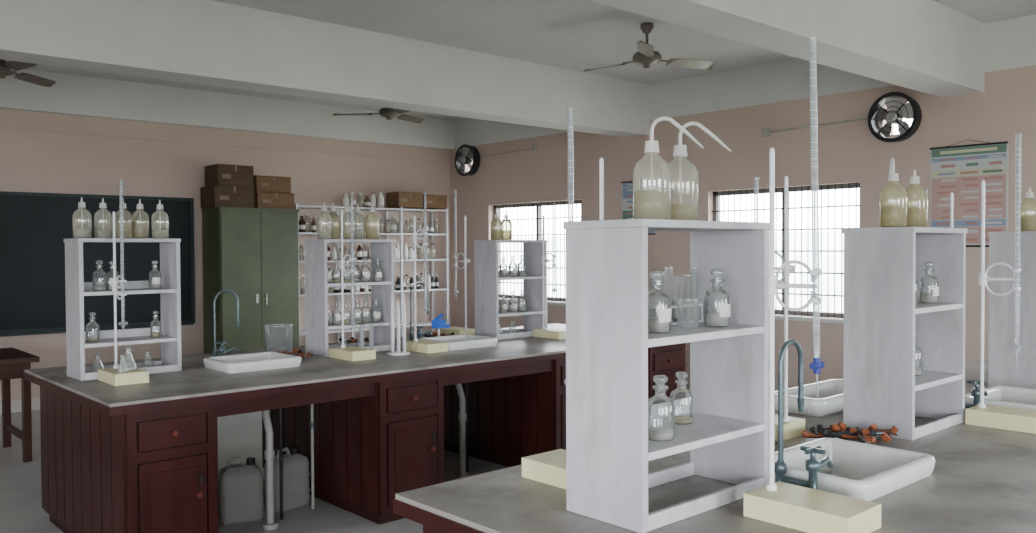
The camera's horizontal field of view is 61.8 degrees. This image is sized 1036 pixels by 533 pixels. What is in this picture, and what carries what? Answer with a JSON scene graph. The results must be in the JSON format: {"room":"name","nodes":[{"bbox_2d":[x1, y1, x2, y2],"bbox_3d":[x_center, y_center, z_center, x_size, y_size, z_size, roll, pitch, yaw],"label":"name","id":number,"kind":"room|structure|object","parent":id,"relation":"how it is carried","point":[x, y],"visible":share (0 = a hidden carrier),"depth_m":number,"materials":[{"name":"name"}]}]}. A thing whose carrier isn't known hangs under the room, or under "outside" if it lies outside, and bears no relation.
{"room":"laboratory","nodes":[
{"label":"laboratory","id":0,"kind":"room"},
{"bbox_2d":[0,59,55,86],"bbox_3d":[-4.282,-1.746,7.341,1.104,0.354,0.963,0,1,10],"label":"ceiling fan","id":1,"kind":"object","parent":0,"point":[9,68],"depth_m":7.21,"materials":[{"name":"metal"}]},
{"bbox_2d":[0,109,450,401],"bbox_3d":[-5.103,-0.252,8.599,11.000,3.390,0.220,-1,2,-42],"label":"wall","id":2,"kind":"structure","parent":0,"point":[30,161],"depth_m":9.81,"materials":[{"name":"pink paint"}]},
{"bbox_2d":[0,397,39,413],"bbox_3d":[-5.016,1.385,8.546,11.000,0.120,0.015,-1,2,-42],"label":"baseboard","id":3,"kind":"structure","parent":2,"relation":"attached to","point":[16,405],"depth_m":8.60,"materials":[{"name":"paint"}]},
{"bbox_2d":[0,191,194,336],"bbox_3d":[-5.031,-0.026,8.451,3.780,1.415,0.098,-1,2,-42],"label":"blackboard","id":4,"kind":"object","parent":2,"relation":"attached to","point":[34,227],"visible":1,"depth_m":8.86,"materials":[{"name":"stone"}]},
{"bbox_2d":[0,125,448,162],"bbox_3d":[-5.037,-1.367,8.475,10.970,0.025,0.025,-1,2,-42],"label":"trim","id":5,"kind":"structure","parent":2,"relation":"attached to","point":[1,126],"depth_m":9.80,"materials":[{"name":"pink paint"}]},
{"bbox_2d":[0,69,453,149],"bbox_3d":[-5.003,-1.744,8.449,11.000,0.400,0.100,-1,2,-42],"label":"ceiling beam","id":6,"kind":"structure","parent":2,"relation":"attached to","point":[77,95],"depth_m":9.76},
{"bbox_2d":[0,409,508,532],"bbox_3d":[-0.691,1.574,3.781,11.000,0.100,12.890,-1,2,-42],"label":"floor","id":7,"kind":"structure","parent":0,"point":[239,435],"depth_m":5.80,"materials":[{"name":"concrete"}]},
{"bbox_2d":[0,348,39,461],"bbox_3d":[-4.336,1.085,6.448,1.200,0.799,0.850,-1,2,-42],"label":"wooden table","id":8,"kind":"object","parent":7,"relation":"on","point":[13,362],"visible":0.97,"depth_m":6.55,"materials":[{"name":"red wood"}]},
{"bbox_2d":[218,457,263,524],"bbox_3d":[-1.642,1.313,5.121,0.248,0.373,0.178,-1,1,-25],"label":"jerrycan","id":9,"kind":"object","parent":7,"relation":"on","point":[240,486],"visible":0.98,"depth_m":5.05,"materials":[{"name":"plastic"}]},
{"bbox_2d":[201,207,298,353],"bbox_3d":[-3.041,0.373,9.915,0.952,2.064,0.518,-1,2,-42],"label":"tall cabinet","id":10,"kind":"object","parent":7,"relation":"on","point":[251,253],"visible":0.84,"depth_m":9.69,"materials":[{"name":"green paint"}]},
{"bbox_2d":[200,186,254,207],"bbox_3d":[-3.265,-0.774,9.730,0.460,0.235,0.385,-1,2,-42],"label":"cardboard box","id":11,"kind":"object","parent":10,"relation":"on","point":[211,196],"visible":0.96,"depth_m":9.58,"materials":[{"name":"brown cardboard"}]},
{"bbox_2d":[205,164,253,186],"bbox_3d":[-3.255,-1.013,9.749,0.410,0.238,0.365,-1,2,-42],"label":"cardboard box","id":12,"kind":"object","parent":11,"relation":"on","point":[216,174],"visible":0.95,"depth_m":9.61,"materials":[{"name":"brown cardboard"}]},
{"bbox_2d":[254,192,293,208],"bbox_3d":[-2.898,-0.757,10.063,0.450,0.185,0.385,-1,2,-42],"label":"cardboard box","id":13,"kind":"object","parent":10,"relation":"on","point":[261,199],"visible":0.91,"depth_m":9.91,"materials":[{"name":"brown cardboard"}]},
{"bbox_2d":[253,175,290,192],"bbox_3d":[-2.917,-0.946,10.056,0.420,0.188,0.365,-1,2,-42],"label":"cardboard box","id":14,"kind":"object","parent":13,"relation":"on","point":[273,184],"visible":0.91,"depth_m":9.91,"materials":[{"name":"brown cardboard"}]},
{"bbox_2d":[262,408,282,529],"bbox_3d":[-1.425,1.120,5.021,0.116,0.762,0.197,-1,1,-16],"label":"drain pipe","id":15,"kind":"object","parent":7,"relation":"on","point":[269,453],"visible":0.75,"depth_m":4.96,"materials":[{"name":"plastic"}]},
{"bbox_2d":[263,447,309,512],"bbox_3d":[-1.432,1.307,5.366,0.178,0.373,0.248,1,1,36],"label":"jerrycan","id":16,"kind":"object","parent":7,"relation":"on","point":[296,489],"visible":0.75,"depth_m":5.31,"materials":[{"name":"plastic"}]},
{"bbox_2d":[310,404,314,508],"bbox_3d":[-1.265,1.074,5.324,0.031,0.839,0.031,-1,2,-42],"label":"pipe","id":17,"kind":"object","parent":7,"relation":"on","point":[312,422],"visible":0.8,"depth_m":5.32,"materials":[{"name":"plastic"}]},
{"bbox_2d":[23,323,689,532],"bbox_3d":[-0.750,1.026,6.006,4.410,0.898,1.570,-1,2,-42],"label":"laboratory bench","id":18,"kind":"object","parent":7,"relation":"on","point":[141,457],"visible":0.68,"depth_m":5.00,"materials":[{"name":"red paint"}]},
{"bbox_2d":[64,238,181,380],"bbox_3d":[-2.232,0.225,4.907,0.548,0.764,0.270,-1,2,-42],"label":"shelf","id":19,"kind":"object","parent":18,"relation":"on","point":[76,288],"visible":0.86,"depth_m":4.90,"materials":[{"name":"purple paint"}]},
{"bbox_2d":[72,197,91,237],"bbox_3d":[-2.389,-0.267,4.742,0.094,0.224,0.094,0,1,-4],"label":"wash bottle","id":20,"kind":"object","parent":19,"relation":"on","point":[82,233],"visible":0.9,"depth_m":4.74,"materials":[{"name":"plastic"}]},
{"bbox_2d":[86,312,99,341],"bbox_3d":[-2.343,0.333,4.766,0.068,0.163,0.067,-1,2,-42],"label":"bottle","id":21,"kind":"object","parent":19,"relation":"in","point":[90,322],"visible":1,"depth_m":4.78,"materials":[{"name":"clear glass"}]},
{"bbox_2d":[92,260,106,290],"bbox_3d":[-2.315,0.049,4.787,0.072,0.168,0.071,-1,2,-42],"label":"bottle","id":22,"kind":"object","parent":19,"relation":"in","point":[95,288],"visible":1,"depth_m":4.79,"materials":[{"name":"clear glass"}]},
{"bbox_2d":[94,198,112,237],"bbox_3d":[-2.317,-0.270,4.834,0.094,0.224,0.094,0,1,-4],"label":"wash bottle","id":23,"kind":"object","parent":19,"relation":"on","point":[98,233],"visible":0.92,"depth_m":4.83,"materials":[{"name":"plastic"}]},
{"bbox_2d":[107,261,119,289],"bbox_3d":[-2.262,0.051,4.834,0.068,0.163,0.068,-1,2,-42],"label":"bottle","id":24,"kind":"object","parent":19,"relation":"in","point":[109,285],"visible":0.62,"depth_m":4.84,"materials":[{"name":"clear glass"}]},
{"bbox_2d":[115,199,131,237],"bbox_3d":[-2.230,-0.271,4.886,0.094,0.224,0.094,0,1,-4],"label":"wash bottle","id":25,"kind":"object","parent":19,"relation":"on","point":[129,235],"visible":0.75,"depth_m":4.91,"materials":[{"name":"plastic"}]},
{"bbox_2d":[132,199,148,237],"bbox_3d":[-2.169,-0.273,4.968,0.094,0.224,0.094,0,1,-4],"label":"wash bottle","id":26,"kind":"object","parent":19,"relation":"on","point":[139,206],"visible":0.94,"depth_m":4.99,"materials":[{"name":"plastic"}]},
{"bbox_2d":[149,260,161,288],"bbox_3d":[-2.092,0.047,4.989,0.068,0.163,0.068,-1,2,-42],"label":"bottle","id":27,"kind":"object","parent":19,"relation":"in","point":[156,283],"visible":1,"depth_m":4.99,"materials":[{"name":"clear glass"}]},
{"bbox_2d":[151,200,168,238],"bbox_3d":[-2.078,-0.275,5.024,0.094,0.224,0.094,0,1,-4],"label":"wash bottle","id":28,"kind":"object","parent":19,"relation":"on","point":[156,234],"visible":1,"depth_m":5.02,"materials":[{"name":"plastic"}]},
{"bbox_2d":[98,180,148,385],"bbox_3d":[-2.109,0.078,4.606,0.170,1.069,0.285,-1,2,-42],"label":"stand","id":29,"kind":"object","parent":18,"relation":"on","point":[107,375],"visible":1,"depth_m":4.60,"materials":[{"name":"beige paint"}]},
{"bbox_2d":[120,347,137,370],"bbox_3d":[-2.074,0.492,4.608,0.090,0.119,0.089,-1,2,-42],"label":"flask","id":30,"kind":"object","parent":29,"relation":"on","point":[131,367],"visible":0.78,"depth_m":4.61,"materials":[{"name":"clear glass"}]},
{"bbox_2d":[212,290,239,356],"bbox_3d":[-1.786,0.370,5.334,0.196,0.451,0.161,-1,2,-42],"label":"tap","id":31,"kind":"object","parent":18,"relation":"on","point":[221,349],"visible":0.83,"depth_m":5.33,"materials":[{"name":"metal"}]},
{"bbox_2d":[203,352,301,373],"bbox_3d":[-1.583,0.634,5.164,0.470,0.190,0.400,-1,2,-42],"label":"sink","id":32,"kind":"object","parent":18,"relation":"in","point":[239,363],"visible":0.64,"depth_m":5.08,"materials":[{"name":"ceramic"}]},
{"bbox_2d":[264,324,292,351],"bbox_3d":[-1.593,0.487,5.760,0.190,0.197,0.190,-1,2,-42],"label":"beaker","id":33,"kind":"object","parent":18,"relation":"on","point":[289,326],"visible":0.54,"depth_m":5.81,"materials":[{"name":"clear glass"}]},
{"bbox_2d":[277,349,312,356],"bbox_3d":[-1.435,0.558,5.549,0.238,0.045,0.210,0,1,23],"label":"clamps","id":34,"kind":"object","parent":18,"relation":"on","point":[295,352],"visible":0.77,"depth_m":5.53,"materials":[{"name":"metal"}]},
{"bbox_2d":[304,239,394,356],"bbox_3d":[-1.142,0.199,5.895,0.548,0.764,0.270,-1,2,-42],"label":"shelf","id":35,"kind":"object","parent":18,"relation":"on","point":[317,327],"visible":0.84,"depth_m":5.79,"materials":[{"name":"purple paint"}]},
{"bbox_2d":[317,202,331,238],"bbox_3d":[-1.279,-0.305,5.721,0.094,0.246,0.094,0,1,-4],"label":"wash bottle","id":36,"kind":"object","parent":35,"relation":"on","point":[324,234],"visible":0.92,"depth_m":5.72,"materials":[{"name":"plastic"}]},
{"bbox_2d":[326,202,340,238],"bbox_3d":[-1.239,-0.307,5.811,0.094,0.246,0.094,0,1,-4],"label":"wash bottle","id":37,"kind":"object","parent":35,"relation":"on","point":[333,209],"visible":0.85,"depth_m":5.83,"materials":[{"name":"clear plastic"}]},
{"bbox_2d":[332,301,340,324],"bbox_3d":[-1.210,0.308,5.780,0.060,0.158,0.060,-1,2,-42],"label":"bottle","id":38,"kind":"object","parent":35,"relation":"in","point":[336,320],"visible":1,"depth_m":5.77,"materials":[{"name":"clear glass"}]},
{"bbox_2d":[343,203,354,238],"bbox_3d":[-1.146,-0.308,5.842,0.094,0.246,0.094,0,1,-4],"label":"wash bottle","id":39,"kind":"object","parent":35,"relation":"on","point":[348,209],"visible":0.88,"depth_m":5.86,"materials":[{"name":"plastic"}]},
{"bbox_2d":[351,203,364,238],"bbox_3d":[-1.099,-0.310,5.938,0.094,0.246,0.094,0,1,-4],"label":"wash bottle","id":40,"kind":"object","parent":35,"relation":"on","point":[358,234],"visible":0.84,"depth_m":5.94,"materials":[{"name":"plastic"}]},
{"bbox_2d":[360,258,369,281],"bbox_3d":[-1.048,0.021,5.944,0.068,0.163,0.068,-1,2,-42],"label":"bottle","id":41,"kind":"object","parent":35,"relation":"in","point":[366,278],"visible":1,"depth_m":5.93,"materials":[{"name":"clear glass"}]},
{"bbox_2d":[365,203,378,238],"bbox_3d":[-1.005,-0.311,5.969,0.094,0.246,0.094,0,1,-4],"label":"wash bottle","id":42,"kind":"object","parent":35,"relation":"on","point":[372,209],"visible":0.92,"depth_m":5.99,"materials":[{"name":"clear plastic"}]},
{"bbox_2d":[371,298,380,321],"bbox_3d":[-0.982,0.300,5.985,0.068,0.163,0.068,-1,2,-42],"label":"bottle","id":43,"kind":"object","parent":35,"relation":"in","point":[377,318],"visible":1,"depth_m":5.98,"materials":[{"name":"clear glass"}]},
{"bbox_2d":[329,194,375,360],"bbox_3d":[-1.065,0.063,5.539,0.170,1.049,0.285,-1,2,-42],"label":"stand","id":44,"kind":"object","parent":18,"relation":"on","point":[350,353],"visible":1,"depth_m":5.53,"materials":[{"name":"beige paint"}]},
{"bbox_2d":[387,294,409,355],"bbox_3d":[-0.794,0.383,5.740,0.156,0.399,0.156,-1,2,-42],"label":"stand","id":45,"kind":"object","parent":18,"relation":"on","point":[398,352],"visible":1,"depth_m":5.71,"materials":[{"name":"white paint"}]},
{"bbox_2d":[409,282,430,340],"bbox_3d":[-0.697,0.344,6.321,0.196,0.451,0.161,-1,2,-42],"label":"tap","id":46,"kind":"object","parent":18,"relation":"on","point":[420,334],"visible":0.68,"depth_m":6.31,"materials":[{"name":"metal"}]},
{"bbox_2d":[406,207,447,353],"bbox_3d":[-0.640,0.028,5.925,0.170,1.099,0.285,-1,2,-42],"label":"stand","id":47,"kind":"object","parent":18,"relation":"on","point":[422,346],"visible":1,"depth_m":5.92,"materials":[{"name":"beige paint"}]},
{"bbox_2d":[432,313,449,335],"bbox_3d":[-0.580,0.460,6.457,0.087,0.212,0.150,0,1,31],"label":"holder","id":48,"kind":"object","parent":18,"relation":"on","point":[438,323],"visible":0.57,"depth_m":6.42,"materials":[{"name":"blue paint"}]},
{"bbox_2d":[417,334,496,350],"bbox_3d":[-0.434,0.607,6.205,0.470,0.190,0.400,-1,2,-42],"label":"sink","id":49,"kind":"object","parent":18,"relation":"in","point":[462,341],"visible":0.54,"depth_m":6.15,"materials":[{"name":"ceramic"}]},
{"bbox_2d":[440,190,474,334],"bbox_3d":[-0.492,-0.029,6.929,0.170,1.169,0.285,-1,2,-42],"label":"stand","id":50,"kind":"object","parent":18,"relation":"on","point":[456,330],"visible":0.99,"depth_m":6.86,"materials":[{"name":"beige paint"}]},
{"bbox_2d":[474,240,547,339],"bbox_3d":[-0.053,0.172,6.883,0.548,0.764,0.270,-1,2,-42],"label":"shelf","id":51,"kind":"object","parent":18,"relation":"on","point":[487,275],"visible":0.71,"depth_m":6.78,"materials":[{"name":"purple paint"}]},
{"bbox_2d":[491,211,502,239],"bbox_3d":[-0.167,-0.321,6.757,0.094,0.224,0.094,-1,2,-42],"label":"wash bottle","id":52,"kind":"object","parent":51,"relation":"on","point":[496,215],"visible":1,"depth_m":6.78,"materials":[{"name":"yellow plastic"}]},
{"bbox_2d":[502,211,511,239],"bbox_3d":[-0.093,-0.322,6.824,0.094,0.224,0.094,-1,2,-42],"label":"wash bottle","id":53,"kind":"object","parent":51,"relation":"on","point":[505,215],"visible":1,"depth_m":6.84,"materials":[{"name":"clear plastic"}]},
{"bbox_2d":[533,203,565,338],"bbox_3d":[0.277,0.030,6.783,0.170,1.049,0.285,-1,2,-42],"label":"stand","id":54,"kind":"object","parent":18,"relation":"on","point":[553,333],"visible":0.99,"depth_m":6.78,"materials":[{"name":"beige paint"}]},
{"bbox_2d":[294,203,448,345],"bbox_3d":[-1.892,0.305,11.088,2.250,2.139,0.361,-1,2,-42],"label":"storage rack","id":55,"kind":"object","parent":7,"relation":"on","point":[401,210],"visible":0.43,"depth_m":11.20,"materials":[{"name":"white metal"}]},
{"bbox_2d":[299,214,325,232],"label":"bottles","id":56,"kind":"object","parent":55,"relation":"in","point":[302,221],"depth_m":10.44,"materials":[{"name":"orange glass"}]},
{"bbox_2d":[327,243,370,260],"label":"bottles","id":57,"kind":"object","parent":55,"relation":"in","point":[360,253],"depth_m":10.85,"materials":[{"name":"plastic"}]},
{"bbox_2d":[328,285,370,292],"label":"bottles","id":58,"kind":"object","parent":55,"relation":"in","point":[365,288],"depth_m":10.80,"materials":[{"name":"glass"}]},
{"bbox_2d":[343,192,383,207],"bbox_3d":[-1.951,-0.843,10.936,0.575,0.201,0.111,-1,2,-42],"label":"bottles","id":59,"kind":"object","parent":55,"relation":"on","point":[367,202],"visible":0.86,"depth_m":10.95,"materials":[{"name":"white"}]},
{"bbox_2d":[394,242,413,259],"label":"bottles","id":60,"kind":"object","parent":55,"relation":"in","point":[407,254],"depth_m":11.32,"materials":[{"name":"plastic"}]},
{"bbox_2d":[387,192,422,207],"bbox_3d":[-1.492,-0.875,11.405,0.380,0.200,0.285,-1,2,-42],"label":"cardboard box","id":61,"kind":"object","parent":55,"relation":"on","point":[394,199],"visible":1,"depth_m":11.30,"materials":[{"name":"brown cardboard"}]},
{"bbox_2d":[371,216,438,233],"bbox_3d":[-1.471,-0.545,11.353,1.086,0.224,0.124,-1,2,-42],"label":"bottles","id":62,"kind":"object","parent":55,"relation":"in","point":[392,227],"visible":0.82,"depth_m":11.37,"materials":[{"name":"glass"}]},
{"bbox_2d":[396,273,438,289],"label":"bottles","id":63,"kind":"object","parent":55,"relation":"in","point":[432,283],"depth_m":11.51,"materials":[{"name":"glass"}]},
{"bbox_2d":[419,243,437,258],"label":"bottles","id":64,"kind":"object","parent":55,"relation":"in","point":[429,249],"depth_m":11.65,"materials":[{"name":"glass"}]},
{"bbox_2d":[412,194,446,208],"bbox_3d":[-1.192,-0.872,11.677,0.370,0.180,0.285,-1,2,-42],"label":"cardboard box","id":65,"kind":"object","parent":55,"relation":"on","point":[429,201],"visible":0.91,"depth_m":11.58,"materials":[{"name":"brown cardboard"}]},
{"bbox_2d":[455,383,468,478],"bbox_3d":[-0.389,1.092,6.096,0.116,0.762,0.197,-1,1,-16],"label":"drain pipe","id":66,"kind":"object","parent":7,"relation":"on","point":[463,399],"visible":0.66,"depth_m":6.03,"materials":[{"name":"plastic"}]},
{"bbox_2d":[393,360,1035,532],"bbox_3d":[1.756,1.071,3.340,4.280,0.898,1.570,-1,2,-42],"label":"laboratory bench","id":67,"kind":"object","parent":7,"relation":"on","point":[982,479],"visible":0.35,"depth_m":2.43,"materials":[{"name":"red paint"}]},
{"bbox_2d":[522,107,603,488],"bbox_3d":[0.167,0.084,2.587,0.170,1.119,0.285,-1,2,-42],"label":"stand","id":68,"kind":"object","parent":67,"relation":"on","point":[549,467],"visible":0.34,"depth_m":2.59,"materials":[{"name":"beige paint"}]},
{"bbox_2d":[563,219,768,532],"bbox_3d":[0.424,0.262,2.391,0.573,0.769,0.270,-1,2,-42],"label":"shelf","id":69,"kind":"object","parent":67,"relation":"on","point":[609,449],"visible":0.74,"depth_m":2.27,"materials":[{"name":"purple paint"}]},
{"bbox_2d":[648,270,670,332],"bbox_3d":[0.367,0.092,2.278,0.071,0.163,0.071,-1,2,-42],"label":"bottle","id":70,"kind":"object","parent":69,"relation":"in","point":[661,324],"visible":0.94,"depth_m":2.26,"materials":[{"name":"clear glass"}]},
{"bbox_2d":[648,375,674,441],"bbox_3d":[0.375,0.369,2.277,0.076,0.168,0.074,-1,2,-42],"label":"bottle","id":71,"kind":"object","parent":69,"relation":"in","point":[656,433],"visible":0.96,"depth_m":2.28,"materials":[{"name":"clear glass"}]},
{"bbox_2d":[633,116,703,219],"bbox_3d":[0.404,-0.263,2.323,0.193,0.279,0.102,0,1,-4],"label":"wash bottle","id":72,"kind":"object","parent":69,"relation":"on","point":[652,146],"visible":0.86,"depth_m":2.34,"materials":[{"name":"plastic"}]},
{"bbox_2d":[653,267,702,324],"bbox_3d":[0.471,0.084,2.542,0.180,0.167,0.044,-1,2,-42],"label":"test tube rack","id":73,"kind":"object","parent":69,"relation":"in","point":[688,309],"visible":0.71,"depth_m":2.56,"materials":[{"name":"clear glass"}]},
{"bbox_2d":[670,372,693,424],"bbox_3d":[0.470,0.375,2.485,0.068,0.147,0.067,-1,2,-42],"label":"bottle","id":74,"kind":"object","parent":69,"relation":"in","point":[690,417],"visible":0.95,"depth_m":2.50,"materials":[{"name":"clear glass"}]},
{"bbox_2d":[677,298,699,328],"bbox_3d":[0.472,0.130,2.401,0.065,0.081,0.064,-1,2,-42],"label":"glass beaker","id":75,"kind":"object","parent":69,"relation":"on","point":[696,301],"visible":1,"depth_m":2.42,"materials":[{"name":"clear glass"}]},
{"bbox_2d":[662,122,730,219],"bbox_3d":[0.499,-0.265,2.418,0.193,0.279,0.102,0,1,2],"label":"wash bottle","id":76,"kind":"object","parent":69,"relation":"on","point":[680,150],"visible":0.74,"depth_m":2.42,"materials":[{"name":"plastic"}]},
{"bbox_2d":[704,269,729,326],"bbox_3d":[0.562,0.087,2.442,0.071,0.163,0.071,-1,2,-42],"label":"bottle","id":77,"kind":"object","parent":69,"relation":"in","point":[722,318],"visible":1,"depth_m":2.44,"materials":[{"name":"clear glass"}]},
{"bbox_2d":[754,176,804,440],"bbox_3d":[0.908,0.146,3.260,0.170,0.959,0.285,-1,2,-42],"label":"stand","id":78,"kind":"object","parent":67,"relation":"on","point":[793,426],"visible":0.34,"depth_m":3.17,"materials":[{"name":"beige paint"}]},
{"bbox_2d":[775,339,833,489],"bbox_3d":[0.821,0.428,2.467,0.156,0.431,0.161,-1,2,-42],"label":"tap","id":79,"kind":"object","parent":67,"relation":"on","point":[813,466],"visible":0.82,"depth_m":2.47,"materials":[{"name":"metal"}]},
{"bbox_2d":[774,379,842,416],"bbox_3d":[1.371,0.575,3.819,0.600,0.074,0.260,-1,2,-42],"label":"sink","id":80,"kind":"object","parent":67,"relation":"on","point":[826,398],"visible":0.6,"depth_m":3.64,"materials":[{"name":"white ceramic"}]},
{"bbox_2d":[744,37,880,532],"bbox_3d":[0.743,0.040,2.190,0.170,1.219,0.285,-1,2,-42],"label":"stand","id":81,"kind":"object","parent":67,"relation":"on","point":[796,507],"visible":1,"depth_m":2.18,"materials":[{"name":"beige paint"}]},
{"bbox_2d":[801,422,898,443],"bbox_3d":[1.194,0.596,3.095,0.273,0.055,0.263,-1,2,-42],"label":"clamps","id":82,"kind":"object","parent":67,"relation":"on","point":[871,435],"visible":0.92,"depth_m":3.09,"materials":[{"name":"metal"}]},
{"bbox_2d":[774,438,934,500],"bbox_3d":[0.992,0.675,2.639,0.490,0.190,0.380,-1,2,-42],"label":"sink","id":83,"kind":"object","parent":67,"relation":"in","point":[863,471],"visible":0.56,"depth_m":2.71,"materials":[{"name":"ceramic"}]},
{"bbox_2d":[842,227,966,440],"bbox_3d":[1.506,0.236,3.363,0.488,0.769,0.270,-1,2,-42],"label":"shelf","id":84,"kind":"object","parent":67,"relation":"on","point":[882,265],"visible":0.97,"depth_m":3.25,"materials":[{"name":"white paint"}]},
{"bbox_2d":[880,158,906,226],"bbox_3d":[1.399,-0.276,3.238,0.094,0.259,0.178,0,1,17],"label":"wash bottle","id":85,"kind":"object","parent":84,"relation":"on","point":[893,176],"visible":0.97,"depth_m":3.21,"materials":[{"name":"yellow plastic"}]},
{"bbox_2d":[901,170,927,226],"bbox_3d":[1.532,-0.262,3.343,0.094,0.224,0.094,0,1,17],"label":"wash bottle","id":86,"kind":"object","parent":84,"relation":"on","point":[915,179],"visible":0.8,"depth_m":3.35,"materials":[{"name":"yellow plastic"}]},
{"bbox_2d":[915,332,922,375],"bbox_3d":[1.548,0.340,3.394,0.072,0.168,0.071,-1,2,-42],"label":"bottle","id":87,"kind":"object","parent":84,"relation":"in","point":[918,371],"visible":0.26,"depth_m":3.40,"materials":[{"name":"clear glass"}]},
{"bbox_2d":[920,261,938,302],"bbox_3d":[1.626,0.062,3.420,0.068,0.163,0.068,-1,2,-42],"label":"bottle","id":88,"kind":"object","parent":84,"relation":"in","point":[933,297],"visible":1,"depth_m":3.42,"materials":[{"name":"clear glass"}]},
{"bbox_2d":[965,380,987,407],"bbox_3d":[1.898,0.398,3.639,0.156,0.431,0.161,-1,2,-42],"label":"tap","id":89,"kind":"object","parent":67,"relation":"on","point":[975,393],"visible":0.23,"depth_m":3.57,"materials":[{"name":"metal"}]},
{"bbox_2d":[965,133,1035,433],"bbox_3d":[1.914,0.055,3.340,0.170,1.129,0.285,-1,2,-42],"label":"stand","id":90,"kind":"object","parent":67,"relation":"on","point":[982,414],"visible":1,"depth_m":3.35,"materials":[{"name":"beige paint"}]},
{"bbox_2d":[965,386,1035,409],"bbox_3d":[2.163,0.647,3.714,0.470,0.190,0.380,-1,2,-42],"label":"sink","id":91,"kind":"object","parent":67,"relation":"in","point":[1007,396],"visible":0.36,"depth_m":3.88,"materials":[{"name":"ceramic"}]},
{"bbox_2d":[988,231,1035,388],"bbox_3d":[2.606,0.210,4.367,0.488,0.769,0.270,-1,2,-42],"label":"shelf","id":92,"kind":"object","parent":67,"relation":"on","point":[1005,368],"visible":0.89,"depth_m":4.22,"materials":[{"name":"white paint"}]},
{"bbox_2d":[1020,187,1035,230],"bbox_3d":[2.576,-0.288,4.358,0.094,0.224,0.094,-1,2,-42],"label":"wash bottle","id":93,"kind":"object","parent":92,"relation":"on","point":[1029,194],"visible":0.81,"depth_m":4.38,"materials":[{"name":"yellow plastic"}]},
{"bbox_2d":[5,0,1035,120],"bbox_3d":[-0.708,-1.940,3.707,11.400,0.150,13.290,-1,2,-42],"label":"ceiling","id":94,"kind":"structure","parent":0,"point":[577,35],"depth_m":7.14,"materials":[{"name":"white paint"}]},
{"bbox_2d":[0,0,649,137],"bbox_3d":[-2.732,-1.627,5.948,11.000,0.550,0.320,-1,2,-42],"label":"ceiling beam","id":95,"kind":"structure","parent":94,"relation":"attached to","point":[204,42],"depth_m":6.73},
{"bbox_2d":[333,108,423,122],"bbox_3d":[-1.365,-1.811,9.754,1.104,0.354,0.963,0,1,30],"label":"ceiling fan","id":96,"kind":"object","parent":94,"relation":"hanging from","point":[389,113],"depth_m":9.61,"materials":[{"name":"metal"}]},
{"bbox_2d":[583,22,715,71],"bbox_3d":[1.163,-1.765,6.977,0.963,0.354,1.104,-1,1,-20],"label":"ceiling fan","id":97,"kind":"object","parent":94,"relation":"hanging from","point":[646,56],"depth_m":6.91,"materials":[{"name":"grey metal"}]},
{"bbox_2d":[589,0,984,97],"bbox_3d":[-0.424,-1.585,3.404,11.000,0.550,0.330,-1,2,-42],"label":"ceiling beam","id":98,"kind":"structure","parent":94,"relation":"attached to","point":[931,47],"depth_m":5.67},
{"bbox_2d":[450,14,1035,390],"bbox_3d":[3.456,-0.270,7.512,0.220,3.390,13.290,-1,2,-42],"label":"wall","id":99,"kind":"structure","parent":0,"point":[734,105],"depth_m":8.42,"materials":[{"name":"pink paint"}]},
{"bbox_2d":[455,144,479,175],"bbox_3d":[-0.699,-1.445,11.791,0.144,0.430,0.430,-1,2,-42],"label":"exhaust fan","id":100,"kind":"object","parent":99,"relation":"attached to","point":[465,154],"visible":1,"depth_m":11.74,"materials":[{"name":"black metal"}]},
{"bbox_2d":[492,200,580,301],"bbox_3d":[0.265,-0.194,11.032,0.092,1.240,1.710,-1,2,-42],"label":"window","id":101,"kind":"structure","parent":99,"relation":"in","point":[538,205],"depth_m":11.01,"materials":[{"name":"grey paint"}]},
{"bbox_2d":[621,178,655,234],"bbox_3d":[1.339,-0.677,9.656,0.019,0.650,0.480,-1,2,-42],"label":"poster","id":102,"kind":"object","parent":99,"relation":"attached to","point":[627,187],"visible":0.59,"depth_m":9.62,"materials":[{"name":"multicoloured paper"}]},
{"bbox_2d":[498,299,843,323],"bbox_3d":[2.555,0.491,8.504,0.250,0.035,8.610,-1,2,-42],"label":"trim","id":103,"kind":"structure","parent":99,"relation":"attached to","point":[841,321],"depth_m":8.20,"materials":[{"name":"white paint"}]},
{"bbox_2d":[712,183,859,317],"bbox_3d":[2.603,-0.150,8.455,0.092,1.240,1.630,-1,2,-42],"label":"window","id":104,"kind":"structure","parent":99,"relation":"in","point":[717,195],"depth_m":8.25,"materials":[{"name":"grey paint"}]},
{"bbox_2d":[761,117,867,136],"bbox_3d":[2.746,-1.303,8.073,0.038,0.080,1.060,-1,2,-42],"label":"conduit","id":105,"kind":"object","parent":99,"relation":"attached to","point":[765,132],"visible":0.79,"depth_m":8.18,"materials":[{"name":"plastic"}]},
{"bbox_2d":[868,92,921,141],"bbox_3d":[3.238,-1.283,7.453,0.144,0.430,0.430,-1,2,-42],"label":"exhaust fan","id":106,"kind":"object","parent":99,"relation":"attached to","point":[897,109],"visible":1,"depth_m":7.43,"materials":[{"name":"black metal"}]},
{"bbox_2d":[930,139,1007,246],"bbox_3d":[3.678,-0.599,7.080,0.019,0.880,0.600,-1,2,-42],"label":"poster","id":107,"kind":"object","parent":99,"relation":"attached to","point":[960,170],"visible":0.83,"depth_m":7.06,"materials":[{"name":"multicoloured paper"}]},
{"label":"outside","id":108,"kind":"structure","parent":0,"visible":0},
{"bbox_3d":[0.699,1.749,14.165,100.000,0.300,100.000,-1,2,-42],"label":"ground","id":109,"kind":"structure","parent":108,"visible":0},
{"bbox_2d":[501,231,843,312],"bbox_3d":[7.523,0.521,16.285,1.000,2.400,34.000,-1,2,-42],"label":"neighbouring building","id":110,"kind":"structure","parent":109,"relation":"on","point":[838,233],"depth_m":17.57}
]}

